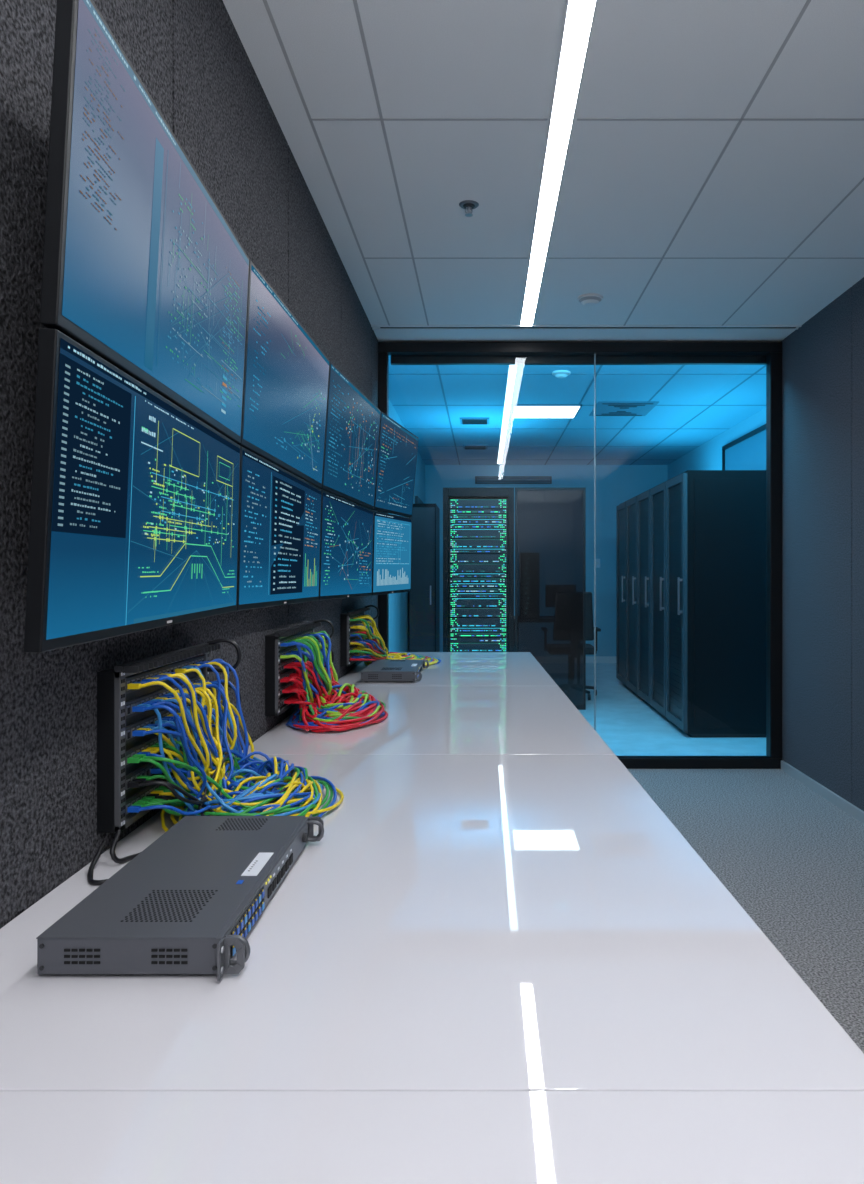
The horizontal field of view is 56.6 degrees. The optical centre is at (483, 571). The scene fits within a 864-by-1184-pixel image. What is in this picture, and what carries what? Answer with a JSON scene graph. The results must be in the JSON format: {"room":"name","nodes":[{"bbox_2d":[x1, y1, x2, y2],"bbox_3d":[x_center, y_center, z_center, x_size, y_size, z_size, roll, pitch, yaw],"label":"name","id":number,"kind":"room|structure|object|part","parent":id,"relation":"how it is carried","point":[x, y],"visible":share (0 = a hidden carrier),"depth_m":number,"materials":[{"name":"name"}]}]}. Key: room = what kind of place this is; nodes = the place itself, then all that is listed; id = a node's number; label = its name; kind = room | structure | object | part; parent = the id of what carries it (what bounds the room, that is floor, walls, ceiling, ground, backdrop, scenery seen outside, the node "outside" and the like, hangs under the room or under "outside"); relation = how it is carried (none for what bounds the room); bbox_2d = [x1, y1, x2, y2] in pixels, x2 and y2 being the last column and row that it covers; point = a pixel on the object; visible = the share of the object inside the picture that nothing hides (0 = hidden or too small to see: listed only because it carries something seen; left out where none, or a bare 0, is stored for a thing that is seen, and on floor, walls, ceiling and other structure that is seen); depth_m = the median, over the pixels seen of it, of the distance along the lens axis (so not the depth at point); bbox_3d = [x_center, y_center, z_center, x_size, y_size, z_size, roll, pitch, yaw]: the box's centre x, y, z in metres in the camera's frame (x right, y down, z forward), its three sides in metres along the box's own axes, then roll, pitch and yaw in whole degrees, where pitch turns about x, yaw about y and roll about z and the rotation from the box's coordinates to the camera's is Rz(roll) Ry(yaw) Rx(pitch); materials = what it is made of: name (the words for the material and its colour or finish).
{"room":"control room","nodes":[
{"label":"control room","id":0,"kind":"room"},
{"bbox_2d":[0,0,378,928],"bbox_3d":[-0.728,-0.110,1.190,0.120,2.700,7.780,0,0,0],"label":"wall","id":1,"kind":"structure","parent":0,"point":[190,57],"depth_m":1.36,"materials":[{"name":"black fabric"}]},
{"bbox_2d":[24,328,240,652],"bbox_3d":[-0.623,-0.109,1.507,0.098,0.421,1.019,0,0,-4],"label":"wall monitor","id":2,"kind":"object","parent":1,"relation":"attached to","point":[134,512],"visible":1,"depth_m":1.23,"materials":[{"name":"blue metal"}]},
{"bbox_2d":[40,0,248,442],"bbox_3d":[-0.611,-0.551,1.506,0.121,0.481,1.020,0,0,-4],"label":"wall monitor","id":3,"kind":"object","parent":1,"relation":"attached to","point":[142,269],"visible":1,"depth_m":1.23,"materials":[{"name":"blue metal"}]},
{"bbox_2d":[237,447,321,610],"bbox_3d":[-0.640,-0.106,2.525,0.055,0.426,1.005,0,0,0],"label":"wall monitor","id":4,"kind":"object","parent":1,"relation":"attached to","point":[279,533],"visible":0.99,"depth_m":2.37,"materials":[{"name":"blue glass"}]},
{"bbox_2d":[237,260,329,487],"bbox_3d":[-0.625,-0.559,2.525,0.085,0.485,1.005,0,0,0],"label":"wall monitor","id":5,"kind":"object","parent":1,"relation":"attached to","point":[286,373],"visible":1,"depth_m":2.37,"materials":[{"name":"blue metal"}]},
{"bbox_2d":[319,490,373,599],"bbox_3d":[-0.623,-0.098,3.469,0.098,0.427,0.870,0,0,5],"label":"wall monitor","id":6,"kind":"object","parent":1,"relation":"attached to","point":[346,538],"visible":1,"depth_m":3.38,"materials":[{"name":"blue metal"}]},
{"bbox_2d":[319,361,380,509],"bbox_3d":[-0.607,-0.553,3.470,0.130,0.498,0.872,0,0,5],"label":"wall monitor","id":7,"kind":"object","parent":1,"relation":"attached to","point":[352,420],"visible":1,"depth_m":3.38,"materials":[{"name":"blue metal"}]},
{"bbox_2d":[372,511,411,595],"bbox_3d":[-0.572,-0.095,4.243,0.203,0.420,0.659,0,0,11],"label":"wall monitor","id":8,"kind":"object","parent":1,"relation":"attached to","point":[392,534],"visible":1,"depth_m":4.18,"materials":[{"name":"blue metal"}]},
{"bbox_2d":[374,411,418,517],"bbox_3d":[-0.553,-0.545,4.245,0.238,0.483,0.665,0,0,11],"label":"wall monitor","id":9,"kind":"object","parent":1,"relation":"attached to","point":[397,446],"visible":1,"depth_m":4.18,"materials":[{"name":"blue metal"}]},
{"bbox_2d":[389,400,424,651],"bbox_3d":[-0.850,-0.110,8.060,0.100,2.700,5.880,0,0,0],"label":"wall","id":10,"kind":"structure","parent":0,"point":[398,602],"depth_m":7.76,"materials":[{"name":"teal paint"}]},
{"bbox_2d":[415,496,423,503],"bbox_3d":[-0.779,0.180,9.760,0.040,2.120,1.020,0,0,0],"label":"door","id":11,"kind":"structure","parent":10,"relation":"in","point":[418,500],"depth_m":9.39,"materials":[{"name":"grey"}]},
{"bbox_2d":[223,0,863,341],"bbox_3d":[0.606,-1.507,1.190,2.788,0.106,7.780,0,0,0],"label":"ceiling","id":12,"kind":"structure","parent":0,"point":[712,188],"depth_m":2.80,"materials":[{"name":"tile"}]},
{"bbox_2d":[459,200,478,216],"bbox_3d":[-0.060,-1.439,3.180,0.080,0.042,0.080,0,0,0],"label":"sprinkler","id":13,"kind":"object","parent":12,"relation":"attached to","point":[468,205],"visible":1,"depth_m":3.17,"materials":[{"name":"grey metal"}]},
{"bbox_2d":[519,0,598,325],"bbox_3d":[0.250,-1.456,1.160,0.082,0.009,7.120,0,0,0],"label":"recessed light","id":14,"kind":"object","parent":12,"relation":"in","point":[579,15],"visible":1,"depth_m":2.65,"materials":[{"name":"white plastic"}]},
{"bbox_2d":[521,158,564,325],"bbox_3d":[0.250,-1.456,3.770,0.068,0.004,1.900,0,0,0],"label":"diffuser","id":15,"kind":"object","parent":14,"relation":"attached to","point":[552,172],"depth_m":3.42,"materials":[{"name":"white plastic"}]},
{"bbox_2d":[546,0,595,156],"bbox_3d":[0.250,-1.456,1.955,0.068,0.004,1.690,0,0,0],"label":"diffuser","id":16,"kind":"object","parent":14,"relation":"attached to","point":[579,15],"depth_m":2.33,"materials":[{"name":"white plastic"}]},
{"bbox_2d":[577,293,602,305],"bbox_3d":[0.565,-1.442,4.260,0.136,0.036,0.136,0,0,0],"label":"smoke detector","id":17,"kind":"object","parent":12,"relation":"attached to","point":[591,299],"visible":1,"depth_m":4.22,"materials":[{"name":"white plastic"}]},
{"bbox_2d":[589,401,658,415],"bbox_3d":[1.240,-1.453,7.150,0.520,0.014,0.600,0,0,0],"label":"ceiling vent","id":18,"kind":"object","parent":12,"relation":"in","point":[603,408],"visible":0.96,"depth_m":7.10,"materials":[{"name":"blue"}]},
{"bbox_2d":[425,465,666,655],"bbox_3d":[0.850,-0.110,10.950,3.300,2.700,0.100,0,0,0],"label":"wall","id":19,"kind":"structure","parent":0,"point":[615,484],"depth_m":10.90,"materials":[{"name":"teal paint"}]},
{"bbox_2d":[475,476,551,483],"bbox_3d":[0.400,-1.250,10.882,1.040,0.100,0.036,0,0,0],"label":"air vent","id":20,"kind":"object","parent":19,"relation":"in","point":[478,479],"visible":1,"depth_m":10.87,"materials":[{"name":"grey metal"}]},
{"bbox_2d":[596,559,599,567],"bbox_3d":[1.540,-0.120,10.891,0.080,0.120,0.018,0,0,0],"label":"light switch","id":21,"kind":"object","parent":19,"relation":"attached to","point":[597,560],"visible":0.82,"depth_m":10.89,"materials":[{"name":"white plastic"}]},
{"bbox_2d":[388,355,765,464],"bbox_3d":[0.850,-1.509,8.040,3.500,0.103,5.920,0,0,0],"label":"ceiling","id":22,"kind":"structure","parent":0,"point":[697,404],"depth_m":7.19,"materials":[{"name":"white tile"}]},
{"bbox_2d":[460,418,488,423],"bbox_3d":[-0.090,-1.450,7.700,0.280,0.020,0.280,0,0,0],"label":"ceiling vent","id":23,"kind":"object","parent":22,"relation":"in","point":[462,420],"depth_m":7.65,"materials":[{"name":"black metal"}]},
{"bbox_2d":[463,444,486,449],"bbox_3d":[-0.100,-1.450,9.300,0.280,0.020,0.280,0,0,0],"label":"ceiling vent","id":24,"kind":"object","parent":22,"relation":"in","point":[466,446],"depth_m":9.23,"materials":[{"name":"black metal"}]},
{"bbox_2d":[497,365,517,463],"bbox_3d":[0.205,-1.456,8.025,0.066,0.009,5.450,0,0,0],"label":"recessed light","id":25,"kind":"object","parent":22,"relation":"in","point":[512,369],"visible":0.73,"depth_m":7.06,"materials":[{"name":"white plastic"}]},
{"bbox_2d":[497,427,506,463],"bbox_3d":[0.205,-1.456,9.380,0.052,0.004,2.740,0,0,0],"label":"diffuser","id":26,"kind":"object","parent":25,"relation":"attached to","point":[503,433],"depth_m":9.10,"materials":[{"name":"white plastic"}]},
{"bbox_2d":[502,365,516,426],"bbox_3d":[0.205,-1.456,6.650,0.052,0.004,2.700,0,0,0],"label":"diffuser","id":27,"kind":"object","parent":25,"relation":"attached to","point":[512,369],"depth_m":6.50,"materials":[{"name":"white plastic"}]},
{"bbox_2d":[512,404,581,417],"bbox_3d":[0.555,-1.453,7.250,0.590,0.014,0.570,0,0,0],"label":"frame","id":28,"kind":"object","parent":22,"relation":"attached to","point":[580,405],"visible":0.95,"depth_m":6.96,"materials":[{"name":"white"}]},
{"bbox_2d":[513,406,579,417],"bbox_3d":[0.555,-1.452,7.250,0.570,0.008,0.540,0,0,0],"label":"diffuser","id":29,"kind":"object","parent":28,"relation":"attached to","point":[519,411],"visible":1,"depth_m":7.22,"materials":[{"name":"white plastic"}]},
{"bbox_2d":[552,370,570,377],"bbox_3d":[0.565,-1.442,5.850,0.136,0.036,0.136,0,0,0],"label":"smoke detector","id":30,"kind":"object","parent":22,"relation":"attached to","point":[558,373],"visible":1,"depth_m":5.81,"materials":[{"name":"white plastic"}]},
{"bbox_2d":[667,408,765,479],"bbox_3d":[2.550,-0.110,8.060,0.100,2.700,5.880,0,0,0],"label":"wall","id":31,"kind":"structure","parent":0,"point":[708,456],"depth_m":8.71,"materials":[{"name":"teal paint"}]},
{"bbox_2d":[586,656,615,662],"bbox_3d":[0.850,1.195,8.040,3.300,0.090,5.720,0,0,0],"label":"baseboard","id":32,"kind":"structure","parent":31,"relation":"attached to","point":[589,659],"depth_m":10.88,"materials":[{"name":"white"}]},
{"bbox_2d":[722,424,765,469],"bbox_3d":[2.485,-1.070,7.250,0.030,0.460,2.100,0,0,0],"label":"window","id":33,"kind":"structure","parent":31,"relation":"in","point":[747,452],"depth_m":7.55,"materials":[{"name":"blue glass"}]},
{"bbox_2d":[579,663,863,1052],"bbox_3d":[0.850,1.290,4.150,3.500,0.100,13.700,0,0,0],"label":"floor","id":34,"kind":"structure","parent":0,"point":[792,859],"depth_m":3.71,"materials":[{"name":"carpet"}]},
{"bbox_2d":[409,504,439,651],"bbox_3d":[-0.640,0.265,8.635,0.280,1.950,0.730,0,0,0],"label":"storage cabinet","id":35,"kind":"object","parent":34,"relation":"on","point":[424,596],"visible":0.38,"depth_m":8.29,"materials":[{"name":"black metal"}]},
{"bbox_2d":[0,652,863,1183],"bbox_3d":[-0.118,0.865,2.050,1.094,0.750,5.698,0,0,0],"label":"work table","id":36,"kind":"object","parent":34,"relation":"on","point":[498,959],"visible":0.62,"depth_m":0.89,"materials":[{"name":"white laminate"}]},
{"bbox_2d":[87,830,140,884],"bbox_3d":[-0.570,0.464,1.389,0.092,0.054,0.292,0,0,25],"label":"lead","id":37,"kind":"object","parent":36,"relation":"on","point":[91,881],"visible":0.49,"depth_m":1.33,"materials":[{"name":"black rubber"}]},
{"bbox_2d":[36,814,323,980],"bbox_3d":[-0.412,0.464,1.203,0.253,0.051,0.512,0,0,0],"label":"appliance","id":38,"kind":"object","parent":36,"relation":"on","point":[190,901],"visible":1,"depth_m":1.07,"materials":[{"name":"grey metal"}]},
{"bbox_3d":[-0.312,0.463,1.203,0.007,0.038,0.456,0,0,0],"label":"port panel","id":39,"kind":"part","parent":38,"relation":"part of","materials":[{"name":"grey metal"}]},
{"bbox_2d":[97,638,343,832],"bbox_3d":[-0.484,0.330,1.632,0.369,0.360,0.504,0,0,0],"label":"panel","id":40,"kind":"object","parent":36,"relation":"on","point":[156,740],"visible":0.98,"depth_m":1.52,"materials":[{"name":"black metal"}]},
{"bbox_3d":[-0.648,0.311,1.605,0.040,0.278,0.450,0,0,0],"label":"frame","id":41,"kind":"part","parent":40,"relation":"part of","materials":[{"name":"black metal"}]},
{"bbox_2d":[265,619,387,732],"bbox_3d":[-0.496,0.350,2.692,0.345,0.354,0.554,0,0,0],"label":"panel","id":42,"kind":"object","parent":36,"relation":"on","point":[296,672],"visible":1,"depth_m":2.55,"materials":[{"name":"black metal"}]},
{"bbox_3d":[-0.648,0.318,2.700,0.040,0.245,0.520,0,0,0],"label":"frame","id":43,"kind":"part","parent":42,"relation":"part of","materials":[{"name":"black metal"}]},
{"bbox_2d":[340,605,440,666],"bbox_3d":[-0.462,0.348,4.133,0.425,0.350,0.860,0,0,5],"label":"panel","id":44,"kind":"object","parent":36,"relation":"on","point":[359,640],"visible":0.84,"depth_m":3.90,"materials":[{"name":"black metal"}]},
{"bbox_3d":[-0.648,0.318,3.970,0.040,0.245,0.500,0,0,0],"label":"frame","id":45,"kind":"part","parent":44,"relation":"part of","materials":[{"name":"black metal"}]},
{"bbox_2d":[361,660,428,681],"bbox_3d":[-0.410,0.464,3.780,0.271,0.051,0.512,0,0,0],"label":"appliance","id":46,"kind":"object","parent":36,"relation":"on","point":[378,670],"visible":1,"depth_m":3.57,"materials":[{"name":"grey metal"}]},
{"bbox_3d":[-0.301,0.463,3.780,0.007,0.038,0.456,0,0,0],"label":"port panel","id":47,"kind":"part","parent":46,"relation":"part of","materials":[{"name":"grey metal"}]},
{"bbox_2d":[443,488,513,651],"bbox_3d":[-0.050,0.240,7.650,0.640,2.000,0.900,0,0,0],"label":"rack","id":48,"kind":"object","parent":34,"relation":"on","point":[478,523],"visible":0.82,"depth_m":7.23,"materials":[{"name":"black metal"}]},
{"bbox_2d":[514,616,514,651],"bbox_3d":[0.685,0.515,8.850,0.730,1.450,0.600,0,0,0],"label":"desk","id":49,"kind":"object","parent":34,"relation":"on","point":[514,616],"visible":0.02,"depth_m":9.10,"materials":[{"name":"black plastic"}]},
{"bbox_2d":[515,488,585,709],"bbox_3d":[0.598,0.240,7.215,0.635,2.000,0.030,0,0,0],"label":"door","id":50,"kind":"structure","parent":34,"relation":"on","point":[550,523],"depth_m":7.22,"materials":[{"name":"black glass"}]},
{"bbox_2d":[378,342,781,768],"bbox_3d":[0.606,-0.105,5.080,2.548,2.690,0.080,0,0,0],"label":"frame","id":51,"kind":"object","parent":34,"relation":"on","point":[773,350],"visible":0.72,"depth_m":5.04,"materials":[{"name":"black metal"}]},
{"bbox_2d":[391,355,766,364],"bbox_3d":[0.900,-1.399,5.160,3.000,0.119,0.040,0,0,0],"label":"rail","id":52,"kind":"object","parent":51,"relation":"attached to","point":[395,359],"visible":0.43,"depth_m":5.14,"materials":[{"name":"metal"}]},
{"bbox_2d":[594,354,595,730],"bbox_3d":[0.704,-0.105,5.080,0.008,2.560,0.012,0,0,0],"label":"joint","id":53,"kind":"object","parent":51,"relation":"attached to","point":[594,354],"visible":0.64,"depth_m":5.07,"materials":[{"name":"clear plastic"}]},
{"bbox_2d":[586,592,600,699],"bbox_3d":[0.860,0.715,7.936,0.560,1.050,0.627,0,0,0],"label":"office chair","id":54,"kind":"object","parent":34,"relation":"on","point":[589,608],"visible":0.29,"depth_m":7.67,"materials":[{"name":"black plastic"}]},
{"bbox_3d":[0.860,0.865,7.945,0.560,0.750,0.610,0,0,0],"label":"frame","id":55,"kind":"part","parent":54,"relation":"part of","materials":[{"name":"grey metal"}]},
{"bbox_2d":[616,500,628,687],"bbox_3d":[1.948,0.240,8.707,0.985,2.000,0.598,0,0,0],"label":"tall cabinet","id":56,"kind":"object","parent":34,"relation":"on","point":[621,508],"visible":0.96,"depth_m":8.76,"materials":[{"name":"black metal"}]},
{"bbox_2d":[626,494,639,695],"bbox_3d":[1.948,0.240,8.097,0.985,2.000,0.598,0,0,0],"label":"tall cabinet","id":57,"kind":"object","parent":34,"relation":"on","point":[631,504],"visible":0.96,"depth_m":8.15,"materials":[{"name":"black metal"}]},
{"bbox_2d":[637,488,653,707],"bbox_3d":[1.948,0.240,7.487,0.985,2.000,0.598,0,0,0],"label":"tall cabinet","id":58,"kind":"object","parent":34,"relation":"on","point":[643,500],"visible":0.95,"depth_m":7.54,"materials":[{"name":"black metal"}]},
{"bbox_2d":[650,480,668,719],"bbox_3d":[1.948,0.240,6.877,0.985,2.000,0.598,0,0,0],"label":"tall cabinet","id":59,"kind":"object","parent":34,"relation":"on","point":[657,493],"visible":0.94,"depth_m":6.90,"materials":[{"name":"black metal"}]},
{"bbox_2d":[666,470,765,736],"bbox_3d":[1.948,0.240,6.267,0.985,2.000,0.598,0,0,0],"label":"tall cabinet","id":60,"kind":"object","parent":34,"relation":"on","point":[716,519],"visible":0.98,"depth_m":5.97,"materials":[{"name":"black metal"}]},
{"bbox_2d":[781,277,863,810],"bbox_3d":[1.940,-0.110,1.190,0.120,2.700,7.780,0,0,0],"label":"wall","id":61,"kind":"structure","parent":0,"point":[823,359],"depth_m":4.40,"materials":[{"name":"grey paint"}]},
{"bbox_2d":[781,760,863,823],"bbox_3d":[1.873,1.212,1.215,0.014,0.055,7.630,0,0,0],"label":"baseboard","id":62,"kind":"structure","parent":61,"relation":"attached to","point":[855,812],"depth_m":4.38,"materials":[{"name":"grey"}]}
]}

